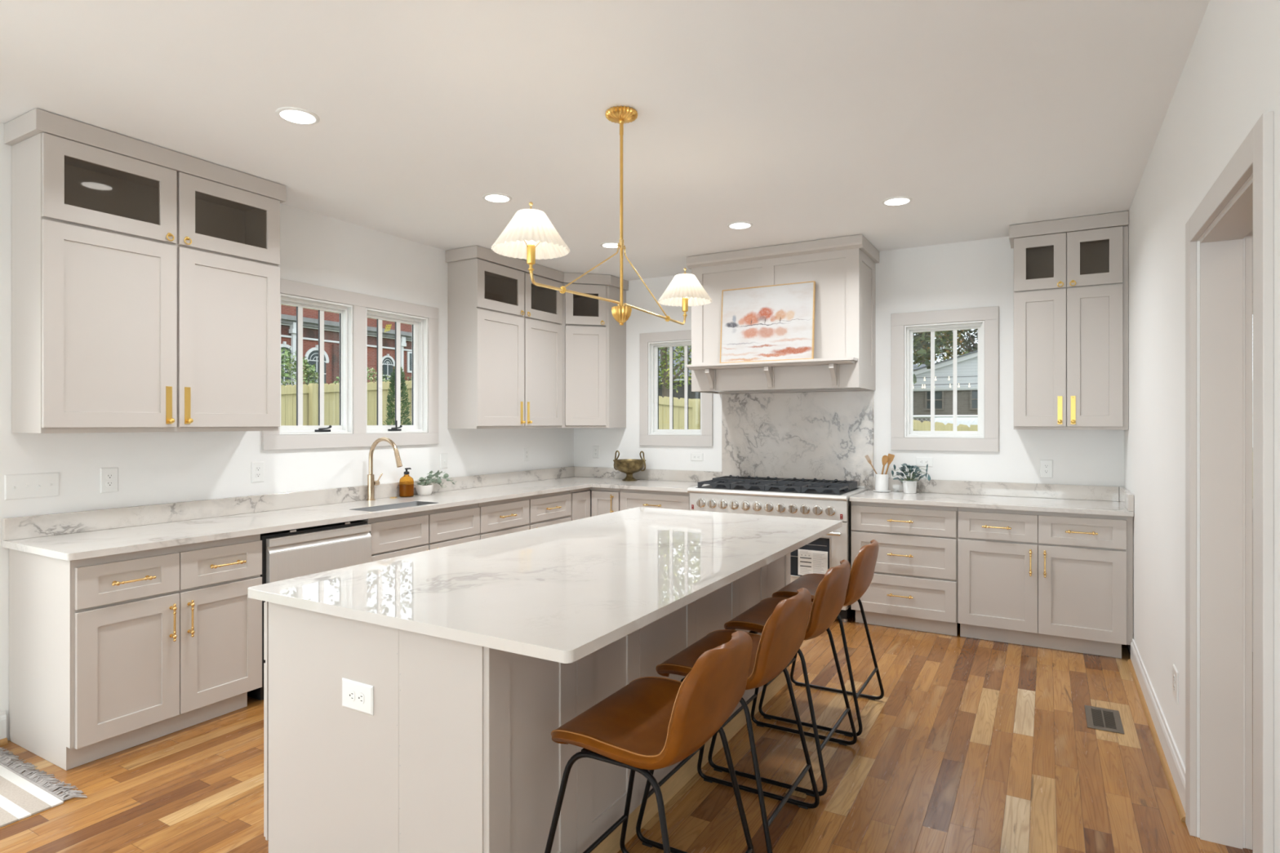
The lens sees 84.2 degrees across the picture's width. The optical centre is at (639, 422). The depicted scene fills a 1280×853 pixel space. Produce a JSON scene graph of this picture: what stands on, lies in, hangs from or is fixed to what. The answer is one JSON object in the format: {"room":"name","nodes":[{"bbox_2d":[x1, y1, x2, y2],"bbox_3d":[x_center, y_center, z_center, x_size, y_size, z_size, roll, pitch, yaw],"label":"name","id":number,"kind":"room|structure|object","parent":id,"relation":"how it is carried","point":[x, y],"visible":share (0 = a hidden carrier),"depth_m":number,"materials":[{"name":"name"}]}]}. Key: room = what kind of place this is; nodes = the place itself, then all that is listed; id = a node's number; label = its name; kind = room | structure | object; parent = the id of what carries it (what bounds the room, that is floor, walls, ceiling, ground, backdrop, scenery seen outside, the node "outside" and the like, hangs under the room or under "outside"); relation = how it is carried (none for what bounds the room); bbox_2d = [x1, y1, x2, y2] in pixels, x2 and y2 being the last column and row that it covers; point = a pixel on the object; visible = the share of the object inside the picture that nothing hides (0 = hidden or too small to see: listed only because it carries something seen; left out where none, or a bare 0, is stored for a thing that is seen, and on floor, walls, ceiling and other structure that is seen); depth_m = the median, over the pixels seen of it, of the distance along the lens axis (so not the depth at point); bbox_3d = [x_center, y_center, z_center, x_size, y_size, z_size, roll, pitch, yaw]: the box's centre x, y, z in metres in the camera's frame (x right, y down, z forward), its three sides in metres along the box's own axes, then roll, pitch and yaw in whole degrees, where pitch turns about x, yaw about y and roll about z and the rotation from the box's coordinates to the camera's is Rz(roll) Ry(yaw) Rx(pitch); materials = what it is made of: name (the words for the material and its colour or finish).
{"room":"kitchen","nodes":[
{"label":"kitchen","id":0,"kind":"room"},
{"bbox_2d":[0,122,573,740],"bbox_3d":[-2.957,0.044,3.172,0.090,2.803,9.250,0,0,30],"label":"wall","id":1,"kind":"structure","parent":0,"point":[155,468],"depth_m":4.33,"materials":[{"name":"white paint"}]},
{"bbox_2d":[0,711,6,739],"bbox_3d":[-2.938,1.376,3.099,0.016,0.140,0.253,0,0,30],"label":"baseboard","id":2,"kind":"structure","parent":1,"relation":"attached to","point":[2,714],"depth_m":3.20,"materials":[{"name":"white paint"}]},
{"bbox_2d":[0,737,8,745],"bbox_3d":[-2.924,1.435,3.091,0.016,0.021,0.253,0,0,30],"label":"trim","id":3,"kind":"structure","parent":1,"relation":"attached to","point":[2,741],"depth_m":3.19,"materials":[{"name":"brown wood"}]},
{"bbox_2d":[4,471,59,500],"bbox_3d":[-2.827,0.292,3.291,0.016,0.115,0.204,0,0,30],"label":"light switch","id":4,"kind":"object","parent":1,"relation":"attached to","point":[26,486],"visible":1,"depth_m":3.28,"materials":[{"name":"white plastic"}]},
{"bbox_2d":[100,466,118,493],"bbox_3d":[-2.673,0.288,3.567,0.008,0.126,0.079,0,0,30],"label":"wall outlet","id":5,"kind":"object","parent":1,"relation":"attached to","point":[108,476],"visible":1,"depth_m":3.56,"materials":[{"name":"white plastic"}]},
{"bbox_2d":[106,473,113,479],"bbox_3d":[-2.671,0.269,3.566,0.002,0.028,0.033,0,0,30],"label":"receptacle","id":6,"kind":"object","parent":5,"relation":"attached to","point":[108,476],"depth_m":3.57,"materials":[{"name":"white plastic"}]},
{"bbox_2d":[106,480,113,486],"bbox_3d":[-2.671,0.307,3.566,0.002,0.028,0.033,0,0,30],"label":"receptacle","id":7,"kind":"object","parent":5,"relation":"attached to","point":[108,483],"depth_m":3.57,"materials":[{"name":"white plastic"}]},
{"bbox_2d":[4,108,286,433],"bbox_3d":[-2.437,-0.654,3.618,0.363,1.399,1.155,0,0,30],"label":"upper cabinet","id":8,"kind":"object","parent":1,"relation":"attached to","point":[145,277],"visible":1,"depth_m":3.43,"materials":[{"name":"beige paint"}]},
{"bbox_2d":[251,461,264,482],"bbox_3d":[-2.287,0.294,4.239,0.008,0.124,0.078,0,0,30],"label":"wall outlet","id":9,"kind":"object","parent":1,"relation":"attached to","point":[257,468],"visible":1,"depth_m":4.24,"materials":[{"name":"white plastic"}]},
{"bbox_2d":[255,466,261,471],"bbox_3d":[-2.285,0.275,4.237,0.002,0.028,0.033,0,0,30],"label":"receptacle","id":10,"kind":"object","parent":9,"relation":"attached to","point":[257,468],"depth_m":4.24,"materials":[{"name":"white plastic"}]},
{"bbox_2d":[255,472,261,477],"bbox_3d":[-2.285,0.313,4.237,0.002,0.028,0.033,0,0,30],"label":"receptacle","id":11,"kind":"object","parent":9,"relation":"attached to","point":[257,474],"depth_m":4.24,"materials":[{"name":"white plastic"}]},
{"bbox_2d":[1,466,574,541],"bbox_3d":[-1.769,0.482,5.116,0.028,0.100,4.433,0,0,30],"label":"backsplash","id":12,"kind":"structure","parent":1,"relation":"attached to","point":[54,524],"depth_m":4.01,"materials":[{"name":"white stone"}]},
{"bbox_2d":[262,278,438,450],"bbox_3d":[-1.955,-0.362,4.892,0.108,1.052,1.411,0,0,30],"label":"window","id":13,"kind":"structure","parent":1,"relation":"in","point":[354,308],"depth_m":4.83,"materials":[{"name":"beige paint"}]},
{"bbox_2d":[384,324,391,332],"bbox_3d":[-1.842,-0.692,5.175,0.001,0.070,0.068,0,0,30],"label":"window sticker","id":14,"kind":"object","parent":13,"relation":"attached to","point":[387,330],"visible":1,"depth_m":5.17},
{"bbox_2d":[440,453,447,468],"bbox_3d":[-1.531,0.296,5.545,0.016,0.118,0.078,0,0,30],"label":"light switch","id":15,"kind":"object","parent":1,"relation":"attached to","point":[443,456],"visible":1,"depth_m":5.54,"materials":[{"name":"white plastic"}]},
{"bbox_2d":[445,245,564,428],"bbox_3d":[-1.090,-0.654,5.960,0.363,1.399,1.131,0,0,30],"label":"upper cabinet","id":16,"kind":"object","parent":1,"relation":"attached to","point":[505,330],"visible":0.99,"depth_m":5.70,"materials":[{"name":"beige paint"}]},
{"bbox_2d":[523,447,528,461],"bbox_3d":[-1.029,0.286,6.427,0.008,0.124,0.078,0,0,30],"label":"wall outlet","id":17,"kind":"object","parent":1,"relation":"attached to","point":[526,450],"visible":1,"depth_m":6.42,"materials":[{"name":"white plastic"}]},
{"bbox_2d":[0,0,1209,280],"bbox_3d":[0.063,-1.417,1.464,7.150,0.120,9.300,0,0,30],"label":"ceiling","id":18,"kind":"structure","parent":0,"point":[795,121],"depth_m":3.04,"materials":[{"name":"paint"}]},
{"bbox_2d":[275,106,319,124],"bbox_3d":[-1.511,-1.353,3.127,0.176,0.006,0.176,0,0,30],"label":"recessed light","id":19,"kind":"object","parent":18,"relation":"in","point":[291,114],"visible":1,"depth_m":3.12,"materials":[{"name":"white plastic"}]},
{"bbox_2d":[482,192,511,203],"bbox_3d":[-0.860,-1.353,4.264,0.176,0.006,0.176,0,0,30],"label":"recessed light","id":20,"kind":"object","parent":18,"relation":"in","point":[493,197],"visible":1,"depth_m":4.25,"materials":[{"name":"white plastic"}]},
{"bbox_2d":[491,106,712,325],"bbox_3d":[-0.081,-0.891,3.089,0.282,0.930,1.532,0,0,30],"label":"pendant light","id":21,"kind":"object","parent":18,"relation":"hanging from","point":[530,235],"visible":1,"depth_m":2.88,"materials":[{"name":"gold metal"}]},
{"bbox_2d":[600,241,618,248],"bbox_3d":[-0.214,-1.353,5.393,0.176,0.006,0.176,0,0,30],"label":"recessed light","id":22,"kind":"object","parent":18,"relation":"in","point":[610,244],"visible":0.76,"depth_m":5.39,"materials":[{"name":"white plastic"}]},
{"bbox_2d":[727,221,752,229],"bbox_3d":[0.686,-1.353,4.855,0.176,0.006,0.176,0,0,30],"label":"recessed light","id":23,"kind":"object","parent":18,"relation":"in","point":[740,224],"visible":1,"depth_m":4.85,"materials":[{"name":"white plastic"}]},
{"bbox_2d":[881,195,912,205],"bbox_3d":[1.571,-1.353,4.325,0.176,0.006,0.176,0,0,30],"label":"recessed light","id":24,"kind":"object","parent":18,"relation":"in","point":[895,201],"visible":1,"depth_m":4.32,"materials":[{"name":"white plastic"}]},
{"bbox_2d":[0,611,1253,852],"bbox_3d":[0.063,1.476,1.464,7.150,0.060,9.300,0,0,30],"label":"floor","id":25,"kind":"structure","parent":0,"point":[970,744],"depth_m":2.89,"materials":[{"name":"brown wood"}]},
{"bbox_2d":[0,747,87,827],"bbox_3d":[-2.969,1.435,2.152,0.882,0.020,1.869,0,0,30],"label":"rug","id":26,"kind":"object","parent":25,"relation":"on","point":[24,795],"visible":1,"depth_m":2.77,"materials":[{"name":"beige fabric"}]},
{"bbox_2d":[8,533,262,770],"bbox_3d":[-2.385,1.004,3.413,0.657,0.882,0.816,0,0,30],"label":"base cabinet","id":27,"kind":"object","parent":25,"relation":"on","point":[109,655],"visible":1,"depth_m":3.15,"materials":[{"name":"beige paint"}]},
{"bbox_2d":[247,520,371,700],"bbox_3d":[-2.013,1.010,4.056,0.606,0.871,0.651,0,0,30],"label":"dishwasher","id":28,"kind":"object","parent":25,"relation":"on","point":[300,552],"visible":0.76,"depth_m":3.85,"materials":[{"name":"silver metal"}]},
{"bbox_2d":[358,503,479,561],"bbox_3d":[-1.616,1.004,4.752,0.657,0.882,0.938,0,0,30],"label":"base cabinet","id":29,"kind":"object","parent":25,"relation":"on","point":[399,535],"visible":0.1,"depth_m":4.55,"materials":[{"name":"beige paint"}]},
{"bbox_2d":[1,476,706,560],"bbox_3d":[-1.083,0.547,4.737,1.593,0.030,4.461,0,0,30],"label":"countertop","id":30,"kind":"structure","parent":29,"relation":"on","point":[94,544],"depth_m":3.83,"materials":[{"name":"white stone"}]},
{"bbox_2d":[366,436,402,500],"bbox_3d":[-1.716,0.314,4.828,0.332,0.436,0.123,0,0,30],"label":"faucet","id":31,"kind":"object","parent":30,"relation":"on","point":[371,482],"visible":1,"depth_m":4.85,"materials":[{"name":"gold metal"}]},
{"bbox_2d":[350,501,436,511],"bbox_3d":[-1.564,0.639,4.536,0.225,0.213,0.552,0,0,30],"label":"sink","id":32,"kind":"object","parent":30,"relation":"in","point":[386,507],"visible":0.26,"depth_m":4.65,"materials":[{"name":"metal"}]},
{"bbox_2d":[399,467,413,497],"bbox_3d":[-1.685,0.428,5.110,0.100,0.206,0.100,0,0,30],"label":"soap dispenser","id":33,"kind":"object","parent":30,"relation":"on","point":[406,482],"visible":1,"depth_m":5.07,"materials":[{"name":"orange glass"}]},
{"bbox_2d":[415,470,457,495],"bbox_3d":[-1.525,0.443,5.315,0.131,0.176,0.352,0,0,43],"label":"potted plant","id":34,"kind":"object","parent":30,"relation":"on","point":[424,488],"visible":1,"depth_m":5.22,"materials":[{"name":"green plant"}]},
{"bbox_2d":[613,450,645,480],"bbox_3d":[-0.097,0.394,6.528,0.304,0.275,0.304,0,0,-15],"label":"footed bowl","id":35,"kind":"object","parent":30,"relation":"on","point":[629,467],"visible":1,"depth_m":6.44,"materials":[{"name":"gold metal"}]},
{"bbox_2d":[478,490,571,539],"bbox_3d":[-1.104,1.004,5.641,0.657,0.882,1.106,0,0,30],"label":"base cabinet","id":36,"kind":"object","parent":25,"relation":"on","point":[503,517],"visible":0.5,"depth_m":5.43,"materials":[{"name":"beige paint"}]},
{"bbox_2d":[263,552,790,852],"bbox_3d":[-0.210,1.004,3.139,1.008,0.883,2.477,0,0,30],"label":"kitchen island","id":37,"kind":"object","parent":25,"relation":"on","point":[457,753],"visible":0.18,"depth_m":2.08,"materials":[{"name":"beige paint"}]},
{"bbox_2d":[342,677,373,715],"bbox_3d":[-0.823,0.796,2.059,0.134,0.084,0.008,0,0,30],"label":"wall outlet","id":38,"kind":"object","parent":37,"relation":"attached to","point":[356,695],"visible":1,"depth_m":2.05,"materials":[{"name":"white plastic"}]},
{"bbox_2d":[348,689,355,701],"bbox_3d":[-0.842,0.796,2.066,0.028,0.033,0.002,0,0,30],"label":"receptacle","id":39,"kind":"object","parent":38,"relation":"attached to","point":[351,692],"depth_m":2.06,"materials":[{"name":"white plastic"}]},
{"bbox_2d":[357,692,364,704],"bbox_3d":[-0.807,0.796,2.046,0.028,0.033,0.002,0,0,30],"label":"receptacle","id":40,"kind":"object","parent":38,"relation":"attached to","point":[360,695],"depth_m":2.05,"materials":[{"name":"white plastic"}]},
{"bbox_2d":[248,506,842,663],"bbox_3d":[-0.084,0.547,3.069,1.279,0.030,2.547,0,0,30],"label":"island countertop","id":41,"kind":"structure","parent":37,"relation":"on","point":[564,593],"depth_m":2.39,"materials":[{"name":"white stone"}]},
{"bbox_2d":[569,487,620,520],"bbox_3d":[-0.492,1.004,6.451,0.911,0.882,0.904,0,0,30],"label":"base cabinet","id":42,"kind":"object","parent":25,"relation":"on","point":[608,501],"visible":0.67,"depth_m":6.14,"materials":[{"name":"beige paint"}]},
{"bbox_2d":[544,631,754,852],"bbox_3d":[0.032,1.015,2.018,0.510,0.861,0.518,0,0,30],"label":"bar stool","id":43,"kind":"object","parent":25,"relation":"on","point":[649,723],"visible":1,"depth_m":1.90,"materials":[{"name":"brown leather"}]},
{"bbox_2d":[620,488,689,511],"bbox_3d":[0.259,1.004,6.161,0.675,0.882,0.657,0,0,30],"label":"base cabinet","id":44,"kind":"object","parent":25,"relation":"on","point":[629,499],"visible":0.25,"depth_m":5.91,"materials":[{"name":"beige paint"}]},
{"bbox_2d":[635,587,819,852],"bbox_3d":[0.331,1.015,2.538,0.510,0.861,0.518,0,0,30],"label":"bar stool","id":45,"kind":"object","parent":25,"relation":"on","point":[783,634],"visible":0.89,"depth_m":2.42,"materials":[{"name":"brown leather"}]},
{"bbox_2d":[687,475,866,622],"bbox_3d":[1.078,0.946,5.616,1.257,1.000,0.720,0,0,30],"label":"range cooker","id":46,"kind":"object","parent":25,"relation":"on","point":[828,500],"visible":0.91,"depth_m":5.31,"materials":[{"name":"metal"}]},
{"bbox_2d":[798,549,827,575],"bbox_3d":[1.262,1.026,5.170,0.220,0.190,0.002,0,0,30],"label":"paper notice","id":47,"kind":"object","parent":46,"relation":"attached to","point":[810,562],"visible":0.95,"depth_m":5.17,"materials":[{"name":"white paper"}]},
{"bbox_2d":[707,559,857,796],"bbox_3d":[0.630,1.015,3.059,0.510,0.861,0.518,0,0,30],"label":"bar stool","id":48,"kind":"object","parent":25,"relation":"on","point":[829,597],"visible":0.81,"depth_m":2.91,"materials":[{"name":"brown leather"}]},
{"bbox_2d":[758,539,884,737],"bbox_3d":[0.929,1.015,3.579,0.510,0.861,0.518,0,0,30],"label":"bar stool","id":49,"kind":"object","parent":25,"relation":"on","point":[862,571],"visible":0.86,"depth_m":3.43,"materials":[{"name":"brown leather"}]},
{"bbox_2d":[850,501,957,635],"bbox_3d":[1.967,1.004,5.179,0.706,0.882,0.657,0,0,30],"label":"base cabinet","id":50,"kind":"object","parent":25,"relation":"on","point":[913,585],"visible":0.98,"depth_m":4.91,"materials":[{"name":"beige paint"}]},
{"bbox_2d":[957,506,1133,658],"bbox_3d":[2.696,1.004,4.760,0.972,0.882,0.657,0,0,30],"label":"base cabinet","id":51,"kind":"object","parent":25,"relation":"on","point":[1063,581],"visible":0.99,"depth_m":4.50,"materials":[{"name":"beige paint"}]},
{"bbox_2d":[848,489,1133,516],"bbox_3d":[2.390,0.547,4.940,1.681,0.030,0.647,0,0,30],"label":"countertop","id":52,"kind":"structure","parent":51,"relation":"on","point":[978,501],"depth_m":4.79,"materials":[{"name":"white stone"}]},
{"bbox_2d":[872,489,891,492],"bbox_3d":[1.872,0.527,5.482,0.136,0.009,0.136,0,0,30],"label":"saucer","id":53,"kind":"object","parent":52,"relation":"on","point":[873,490],"visible":0.77,"depth_m":5.44,"materials":[{"name":"white ceramic"}]},
{"bbox_2d":[875,473,888,491],"bbox_3d":[1.872,0.459,5.482,0.100,0.127,0.100,0,0,30],"label":"utensil crock","id":54,"kind":"object","parent":53,"relation":"on","point":[882,481],"visible":1,"depth_m":5.44,"materials":[{"name":"white ceramic"}]},
{"bbox_2d":[865,454,877,474],"bbox_3d":[1.825,0.379,5.496,0.159,0.263,0.010,0,0,32],"label":"wooden fork","id":55,"kind":"object","parent":54,"relation":"in","point":[868,461],"visible":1,"depth_m":5.51,"materials":[{"name":"brown wood"}]},
{"bbox_2d":[881,455,888,474],"bbox_3d":[1.881,0.380,5.473,0.022,0.261,0.075,0,0,-45],"label":"wooden spoon","id":56,"kind":"object","parent":54,"relation":"in","point":[885,458],"visible":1,"depth_m":5.46,"materials":[{"name":"brown wood"}]},
{"bbox_2d":[881,455,888,465],"bbox_3d":[1.889,0.289,5.463,0.048,0.080,0.017,13,7,29],"label":"spoon bowl","id":57,"kind":"object","parent":56,"relation":"on","point":[885,458],"depth_m":5.46,"materials":[{"name":"brown wood"}]},
{"bbox_2d":[884,453,894,474],"bbox_3d":[1.920,0.373,5.486,0.100,0.274,0.013,0,0,26],"label":"wooden spatula","id":58,"kind":"object","parent":54,"relation":"in","point":[891,457],"visible":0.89,"depth_m":5.48,"materials":[{"name":"brown wood"}]},
{"bbox_2d":[891,463,930,493],"bbox_3d":[2.053,0.419,5.354,0.280,0.225,0.180,0,0,30],"label":"potted plant","id":59,"kind":"object","parent":52,"relation":"on","point":[909,486],"visible":1,"depth_m":5.34,"materials":[{"name":"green plant"}]},
{"bbox_2d":[1084,705,1124,733],"bbox_3d":[2.260,1.443,3.451,0.146,0.005,0.300,0,0,30],"label":"floor vent","id":60,"kind":"object","parent":25,"relation":"in","point":[1099,718],"visible":1,"depth_m":3.44,"materials":[{"name":"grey metal"}]},
{"bbox_2d":[573,235,1253,652],"bbox_3d":[2.397,0.044,5.371,7.000,2.803,0.100,0,0,30],"label":"wall","id":61,"kind":"structure","parent":0,"point":[975,273],"depth_m":5.39,"materials":[{"name":"white paint"}]},
{"bbox_2d":[561,272,628,427],"bbox_3d":[-0.540,-0.654,6.643,0.638,1.399,0.622,0,0,30],"label":"upper cabinet","id":62,"kind":"object","parent":61,"relation":"attached to","point":[594,343],"visible":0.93,"depth_m":6.46,"materials":[{"name":"beige paint"}]},
{"bbox_2d":[592,445,599,457],"bbox_3d":[-0.432,0.284,6.935,0.074,0.124,0.008,0,0,30],"label":"wall outlet","id":63,"kind":"object","parent":61,"relation":"attached to","point":[595,448],"visible":1,"depth_m":6.93,"materials":[{"name":"white plastic"}]},
{"bbox_2d":[573,466,721,482],"bbox_3d":[0.029,0.482,6.656,1.610,0.100,0.028,0,0,30],"label":"backsplash","id":64,"kind":"structure","parent":61,"relation":"attached to","point":[580,471],"depth_m":6.58,"materials":[{"name":"white stone"}]},
{"bbox_2d":[639,329,712,446],"bbox_3d":[0.345,-0.316,6.532,0.745,1.055,0.108,0,0,30],"label":"window","id":65,"kind":"structure","parent":61,"relation":"in","point":[650,434],"depth_m":6.60,"materials":[{"name":"beige paint"}]},
{"bbox_2d":[690,453,703,461],"bbox_3d":[0.514,0.309,6.391,0.124,0.070,0.008,0,0,30],"label":"wall outlet","id":66,"kind":"object","parent":61,"relation":"attached to","point":[694,456],"visible":1,"depth_m":6.39,"materials":[{"name":"white plastic"}]},
{"bbox_2d":[685,234,879,394],"bbox_3d":[1.111,-0.805,5.645,1.403,1.097,0.703,0,0,30],"label":"range hood","id":67,"kind":"object","parent":61,"relation":"attached to","point":[842,269],"visible":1,"depth_m":5.37,"materials":[{"name":"beige paint"}]},
{"bbox_2d":[720,280,815,363],"bbox_3d":[0.967,-0.760,5.421,0.741,0.586,0.077,0,0,30],"label":"framed painting","id":68,"kind":"object","parent":67,"relation":"on","point":[771,322],"visible":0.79,"depth_m":5.40,"materials":[{"name":"white paper"}]},
{"bbox_2d":[685,357,857,370],"bbox_3d":[0.971,-0.447,5.397,1.323,0.038,0.134,0,0,30],"label":"mantel shelf","id":69,"kind":"object","parent":67,"relation":"attached to","point":[817,362],"depth_m":5.34,"materials":[{"name":"beige paint"}]},
{"bbox_2d":[721,391,873,489],"bbox_3d":[1.289,0.138,5.932,1.294,0.787,0.028,0,0,30],"label":"backsplash","id":70,"kind":"structure","parent":61,"relation":"attached to","point":[806,435],"depth_m":5.90,"materials":[{"name":"white stone"}]},
{"bbox_2d":[915,457,933,466],"bbox_3d":[2.181,0.300,5.432,0.120,0.074,0.008,0,0,30],"label":"wall outlet","id":71,"kind":"object","parent":61,"relation":"attached to","point":[920,461],"visible":0.98,"depth_m":5.43,"materials":[{"name":"white plastic"}]},
{"bbox_2d":[891,306,998,452],"bbox_3d":[2.316,-0.322,5.399,0.751,1.065,0.108,0,0,30],"label":"window","id":72,"kind":"structure","parent":61,"relation":"in","point":[985,319],"depth_m":5.39,"materials":[{"name":"beige paint"}]},
{"bbox_2d":[873,477,1119,501],"bbox_3d":[2.550,0.482,5.206,1.614,0.100,0.028,0,0,30],"label":"backsplash","id":73,"kind":"structure","parent":61,"relation":"attached to","point":[1107,493],"depth_m":5.10,"materials":[{"name":"white stone"}]},
{"bbox_2d":[1040,459,1053,478],"bbox_3d":[2.885,0.326,5.027,0.080,0.128,0.008,0,0,30],"label":"wall outlet","id":74,"kind":"object","parent":61,"relation":"attached to","point":[1046,465],"visible":1,"depth_m":5.02,"materials":[{"name":"white plastic"}]},
{"bbox_2d":[1008,210,1128,430],"bbox_3d":[2.897,-0.654,4.813,0.678,1.399,0.363,0,0,30],"label":"upper cabinet","id":75,"kind":"object","parent":61,"relation":"attached to","point":[1071,274],"visible":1,"depth_m":4.69,"materials":[{"name":"beige paint"}]},
{"bbox_2d":[1252,290,1253,522],"bbox_3d":[4.079,-0.104,4.385,1.060,1.460,0.108,0,0,30],"label":"window","id":76,"kind":"structure","parent":61,"relation":"in","point":[1252,291],"depth_m":4.46,"materials":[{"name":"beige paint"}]},
{"bbox_2d":[1124,0,1279,852],"bbox_3d":[1.060,0.044,0.804,0.130,2.803,9.150,0,0,30],"label":"wall","id":77,"kind":"structure","parent":0,"point":[1230,76],"depth_m":2.75,"materials":[{"name":"white paint"}]},
{"bbox_2d":[1119,486,1133,511],"bbox_3d":[3.111,0.482,4.532,0.028,0.100,0.638,0,0,30],"label":"backsplash","id":78,"kind":"structure","parent":77,"relation":"attached to","point":[1126,497],"depth_m":4.37,"materials":[{"name":"white stone"}]},
{"bbox_2d":[1127,658,1185,822],"bbox_3d":[2.462,1.435,3.421,0.016,0.021,1.975,0,0,30],"label":"trim","id":79,"kind":"structure","parent":77,"relation":"attached to","point":[1175,793],"depth_m":3.10,"materials":[{"name":"brown wood"}]},
{"bbox_2d":[1130,639,1185,812],"bbox_3d":[2.480,1.376,3.419,0.016,0.140,2.000,0,0,30],"label":"baseboard","id":80,"kind":"structure","parent":77,"relation":"attached to","point":[1174,760],"depth_m":3.15,"materials":[{"name":"white paint"}]},
{"bbox_2d":[1172,663,1178,703],"bbox_3d":[2.165,1.054,2.865,0.008,0.124,0.115,0,0,30],"label":"wall outlet","id":81,"kind":"object","parent":77,"relation":"attached to","point":[1175,673],"visible":1,"depth_m":2.85,"materials":[{"name":"white plastic"}]},
{"bbox_2d":[1185,111,1274,852],"bbox_3d":[1.780,0.363,2.057,0.170,2.165,1.060,0,0,30],"label":"door frame","id":82,"kind":"structure","parent":77,"relation":"in","point":[1251,212],"depth_m":2.41,"materials":[{"name":"beige paint"}]},
{"label":"outside","id":83,"kind":"structure","parent":0,"visible":0},
{"bbox_3d":[15.789,2.271,35.679,120.000,3.051,94.000,0,0,30],"label":"ground","id":84,"kind":"structure","parent":83,"visible":0},
{"bbox_2d":[280,347,324,386],"bbox_3d":[-6.699,-0.191,13.256,1.300,2.509,1.572,0,0,23],"label":"shrub","id":85,"kind":"object","parent":84,"relation":"on","point":[308,368],"visible":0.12,"depth_m":13.26,"materials":[{"name":"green plant"}]},
{"bbox_2d":[280,304,412,386],"bbox_3d":[-16.707,-2.414,37.063,10.480,6.920,32.200,0,0,30],"label":"brick building","id":86,"kind":"structure","parent":84,"relation":"on","point":[288,313],"depth_m":32.02,"materials":[{"name":"brick"}]},
{"bbox_2d":[280,380,412,425],"bbox_3d":[-6.067,0.288,11.593,0.158,2.556,9.450,0,0,30],"label":"fence","id":87,"kind":"object","parent":84,"relation":"on","point":[331,391],"visible":0.15,"depth_m":12.59,"materials":[{"name":"brown wood"}]},
{"bbox_2d":[333,367,390,383],"bbox_3d":[-5.816,-0.156,14.939,1.072,2.135,1.582,0,0,30],"label":"shrub","id":88,"kind":"object","parent":84,"relation":"on","point":[371,378],"visible":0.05,"depth_m":14.94,"materials":[{"name":"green plant"}]},
{"bbox_2d":[382,366,412,425],"bbox_3d":[-4.136,0.124,12.070,0.649,2.213,0.671,0,0,30],"label":"conifer","id":89,"kind":"object","parent":84,"relation":"on","point":[389,398],"visible":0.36,"depth_m":12.02,"materials":[{"name":"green plant"}]},
{"bbox_2d":[658,346,691,397],"bbox_3d":[0.287,-2.337,15.338,4.388,7.050,2.901,0,0,30],"label":"tree","id":90,"kind":"object","parent":84,"relation":"on","point":[664,374],"visible":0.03,"depth_m":15.01,"materials":[{"name":"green plant"}]},
{"bbox_2d":[658,346,700,399],"bbox_3d":[1.798,-0.704,20.077,9.500,3.900,3.500,0,0,30],"label":"outbuilding","id":91,"kind":"structure","parent":84,"relation":"on","point":[680,393],"depth_m":18.79,"materials":[{"name":"grey stone"}]},
{"bbox_2d":[913,331,957,383],"bbox_3d":[7.805,-3.463,22.356,5.245,9.831,4.470,0,0,30],"label":"tree","id":92,"kind":"object","parent":84,"relation":"on","point":[917,344],"visible":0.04,"depth_m":21.85,"materials":[{"name":"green plant"}]},
{"bbox_2d":[913,329,968,364],"bbox_3d":[14.726,-4.120,36.504,3.922,10.943,4.350,0,0,-45],"label":"tree","id":93,"kind":"object","parent":84,"relation":"on","point":[960,335],"visible":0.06,"depth_m":35.44,"materials":[{"name":"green plant"}]},
{"bbox_2d":[658,395,1253,498],"bbox_3d":[2.753,0.674,11.959,14.950,3.325,0.158,0,0,30],"label":"fence","id":94,"kind":"object","parent":84,"relation":"on","point":[694,405],"visible":0.06,"depth_m":13.06,"materials":[{"name":"brown wood"}]},
{"bbox_2d":[934,417,977,426],"bbox_3d":[6.208,0.806,13.503,1.240,1.890,0.800,0,0,30],"label":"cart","id":95,"kind":"object","parent":84,"relation":"on","point":[964,420],"visible":0.08,"depth_m":13.21,"materials":[{"name":"white"}]},
{"bbox_2d":[942,328,977,359],"bbox_3d":[20.195,-4.951,40.854,5.328,13.112,4.466,0,0,30],"label":"tree","id":96,"kind":"object","parent":84,"relation":"on","point":[971,339],"visible":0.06,"depth_m":40.47,"materials":[{"name":"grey plant"}]},
{"bbox_2d":[913,350,1253,452],"bbox_3d":[10.655,-0.314,29.259,21.500,4.720,7.450,0,0,30],"label":"house","id":97,"kind":"structure","parent":84,"relation":"on","point":[967,363],"depth_m":25.64,"materials":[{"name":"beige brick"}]},
{"bbox_2d":[919,382,973,388],"bbox_3d":[4.482,0.713,10.401,4.060,2.683,0.060,0,0,30],"label":"string light","id":98,"kind":"object","parent":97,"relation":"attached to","point":[969,384],"visible":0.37,"depth_m":10.36,"materials":[{"name":"black plastic"}]},
{"bbox_2d":[921,375,977,381],"bbox_3d":[4.407,0.668,10.271,4.060,2.795,0.060,0,0,30],"label":"string light","id":99,"kind":"object","parent":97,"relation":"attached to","point":[935,377],"visible":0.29,"depth_m":10.30,"materials":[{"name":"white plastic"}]},
{"bbox_2d":[913,413,1253,449],"bbox_3d":[6.652,0.816,12.094,7.918,1.940,0.052,0,0,30],"label":"wire fence","id":100,"kind":"object","parent":84,"relation":"on","point":[961,415],"visible":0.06,"depth_m":12.71,"materials":[{"name":"white metal"}]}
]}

